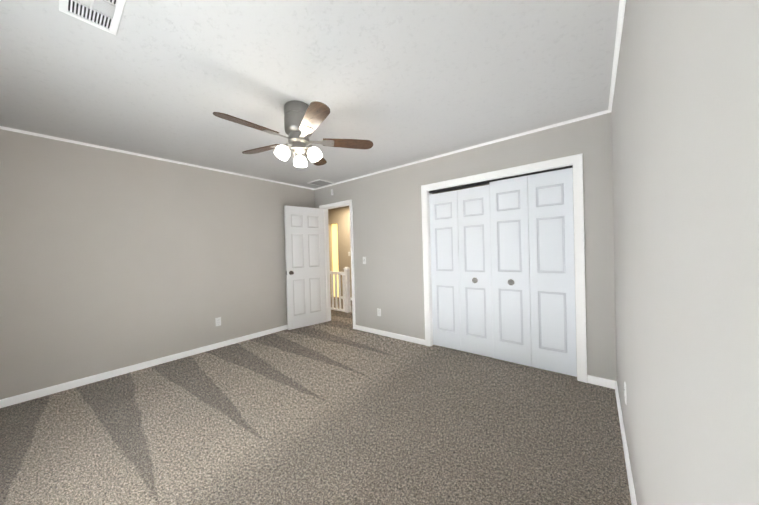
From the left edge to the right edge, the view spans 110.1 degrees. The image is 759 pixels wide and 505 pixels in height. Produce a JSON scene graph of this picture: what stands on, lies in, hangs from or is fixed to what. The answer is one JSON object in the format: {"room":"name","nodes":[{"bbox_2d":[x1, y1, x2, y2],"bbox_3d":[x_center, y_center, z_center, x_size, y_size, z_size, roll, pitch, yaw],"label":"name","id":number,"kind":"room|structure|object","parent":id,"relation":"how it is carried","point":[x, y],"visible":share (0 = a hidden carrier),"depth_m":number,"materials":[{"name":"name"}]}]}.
{"room":"empty bedroom","nodes":[
{"label":"empty bedroom","id":0,"kind":"room"},
{"bbox_2d":[0,129,314,399],"bbox_3d":[-2.401,0.088,3.499,0.120,2.440,3.760,-1,1,39],"label":"wall","id":1,"kind":"structure","parent":0,"point":[110,260],"depth_m":2.90,"materials":[{"name":"beige paint"}]},
{"bbox_2d":[0,325,287,407],"bbox_3d":[-2.260,1.269,3.517,0.040,0.070,3.610,-1,1,39],"label":"baseboard","id":2,"kind":"structure","parent":1,"relation":"attached to","point":[35,394],"depth_m":2.87,"materials":[{"name":"white wood"}]},
{"bbox_2d":[0,126,313,189],"bbox_3d":[-2.344,-1.123,3.486,0.022,0.022,3.570,-1,1,39],"label":"crown molding","id":3,"kind":"structure","parent":1,"relation":"attached to","point":[1,127],"depth_m":2.95,"materials":[{"name":"white wood"}]},
{"bbox_2d":[215,317,220,325],"bbox_3d":[-2.201,0.947,3.624,0.007,0.115,0.070,-1,1,39],"label":"outlet","id":4,"kind":"object","parent":1,"relation":"attached to","point":[218,321],"visible":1,"depth_m":3.62,"materials":[{"name":"white plastic"}]},
{"bbox_2d":[0,0,619,209],"bbox_3d":[-1.078,-1.219,3.605,6.684,0.100,5.650,-1,1,39],"label":"ceiling","id":5,"kind":"structure","parent":0,"point":[399,82],"depth_m":1.74,"materials":[{"name":"white paint"}]},
{"bbox_2d":[59,0,125,34],"bbox_3d":[-1.304,-1.139,1.204,0.347,0.008,0.190,-1,1,39],"label":"ceiling vent","id":6,"kind":"object","parent":5,"relation":"in","point":[105,15],"visible":1,"depth_m":1.25,"materials":[{"name":"white plastic"}]},
{"bbox_2d":[213,100,372,166],"bbox_3d":[-0.685,-0.942,2.105,1.165,0.449,1.129,-1,1,39],"label":"ceiling fan","id":7,"kind":"object","parent":5,"relation":"hanging from","point":[303,121],"visible":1,"depth_m":2.05,"materials":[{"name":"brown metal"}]},
{"bbox_2d":[308,179,333,186],"bbox_3d":[-0.989,-1.173,4.480,0.330,0.012,0.330,-1,1,39],"label":"ceiling vent","id":8,"kind":"object","parent":5,"relation":"in","point":[320,182],"visible":1,"depth_m":4.45,"materials":[{"name":"white plastic"}]},
{"bbox_2d":[0,297,630,504],"bbox_3d":[-1.010,1.320,3.626,6.684,0.100,5.650,-1,1,39],"label":"floor","id":9,"kind":"structure","parent":0,"point":[337,409],"depth_m":1.87,"materials":[{"name":"carpet"}]},
{"bbox_2d":[330,267,350,312],"bbox_3d":[-1.361,0.786,6.088,1.886,0.945,0.104,-1,1,39],"label":"railing","id":10,"kind":"object","parent":9,"relation":"on","point":[345,274],"visible":0.33,"depth_m":5.59,"materials":[{"name":"white wood"}]},
{"bbox_2d":[328,206,351,296],"bbox_3d":[-0.353,0.006,6.612,3.990,2.440,0.120,-1,1,39],"label":"wall","id":11,"kind":"structure","parent":0,"point":[340,217],"depth_m":7.04,"materials":[{"name":"beige paint"}]},
{"bbox_2d":[332,224,338,296],"bbox_3d":[-1.179,0.212,7.358,0.400,2.060,0.010,-1,1,39],"label":"wall","id":12,"kind":"structure","parent":11,"relation":"attached to","point":[335,247],"depth_m":7.39,"materials":[{"name":"beige paint"}]},
{"bbox_2d":[314,112,616,380],"bbox_3d":[0.429,0.010,3.703,4.264,2.440,0.120,-1,1,39],"label":"wall","id":13,"kind":"structure","parent":0,"point":[387,235],"depth_m":3.38,"materials":[{"name":"beige paint"}]},
{"bbox_2d":[319,200,355,328],"bbox_3d":[-0.694,0.199,4.614,0.817,2.107,0.160,-1,1,39],"label":"door frame","id":14,"kind":"structure","parent":13,"relation":"attached to","point":[326,207],"depth_m":4.80,"materials":[{"name":"white wood"}]},
{"bbox_2d":[284,205,326,329],"bbox_3d":[-1.276,0.241,4.570,0.224,2.030,0.696,-1,1,39],"label":"bedroom door","id":15,"kind":"structure","parent":14,"relation":"attached to","point":[305,266],"depth_m":4.51,"materials":[{"name":"white paint"}]},
{"bbox_2d":[355,325,424,344],"bbox_3d":[0.110,1.202,3.911,1.286,0.070,0.013,-1,1,39],"label":"baseboard","id":16,"kind":"structure","parent":13,"relation":"attached to","point":[384,333],"depth_m":3.85,"materials":[{"name":"white wood"}]},
{"bbox_2d":[314,110,606,189],"bbox_3d":[0.398,-1.198,3.600,4.144,0.022,0.022,-1,1,39],"label":"crown molding","id":17,"kind":"structure","parent":13,"relation":"attached to","point":[602,112],"depth_m":2.96,"materials":[{"name":"white wood"}]},
{"bbox_2d":[429,165,572,192],"bbox_3d":[1.250,-0.805,3.008,1.526,0.021,0.040,-1,1,39],"label":"trim","id":18,"kind":"structure","parent":13,"relation":"attached to","point":[488,181],"depth_m":2.94,"materials":[{"name":"black"}]},
{"bbox_2d":[429,168,576,376],"bbox_3d":[1.266,0.204,3.004,1.522,1.996,0.076,-1,1,39],"label":"bifold closet doors","id":19,"kind":"structure","parent":13,"relation":"in","point":[502,269],"depth_m":2.89,"materials":[{"name":"white wood"}]},
{"bbox_2d":[421,153,586,382],"bbox_3d":[1.277,0.160,3.018,1.684,2.107,0.160,-1,1,39],"label":"trim","id":20,"kind":"structure","parent":13,"relation":"attached to","point":[576,161],"depth_m":2.52,"materials":[{"name":"white wood"}]},
{"bbox_2d":[432,183,576,353],"bbox_3d":[1.529,-0.020,3.720,2.574,2.440,0.050,-1,1,39],"label":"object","id":21,"kind":"structure","parent":0,"point":[478,186],"depth_m":3.85,"materials":[{"name":"white metal"}]},
{"bbox_2d":[611,0,758,504],"bbox_3d":[1.507,-0.001,1.551,0.120,2.440,5.650,-1,1,39],"label":"wall","id":22,"kind":"structure","parent":0,"point":[685,134],"depth_m":0.49,"materials":[{"name":"beige paint"}]},
{"bbox_2d":[607,0,625,112],"bbox_3d":[0.860,-1.187,0.894,0.022,0.022,3.570,-1,1,39],"label":"crown molding","id":23,"kind":"structure","parent":22,"relation":"attached to","point":[622,4],"depth_m":1.57,"materials":[{"name":"white wood"}]},
{"bbox_2d":[613,380,636,504],"bbox_3d":[0.940,1.205,0.926,0.013,0.070,3.610,-1,1,39],"label":"baseboard","id":24,"kind":"structure","parent":22,"relation":"attached to","point":[628,467],"depth_m":1.55,"materials":[{"name":"white wood"}]},
{"bbox_2d":[624,382,626,404],"bbox_3d":[1.478,0.845,1.595,0.007,0.115,0.070,-1,1,39],"label":"outlet","id":25,"kind":"object","parent":22,"relation":"attached to","point":[625,395],"visible":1,"depth_m":1.57,"materials":[{"name":"white plastic"}]}
]}

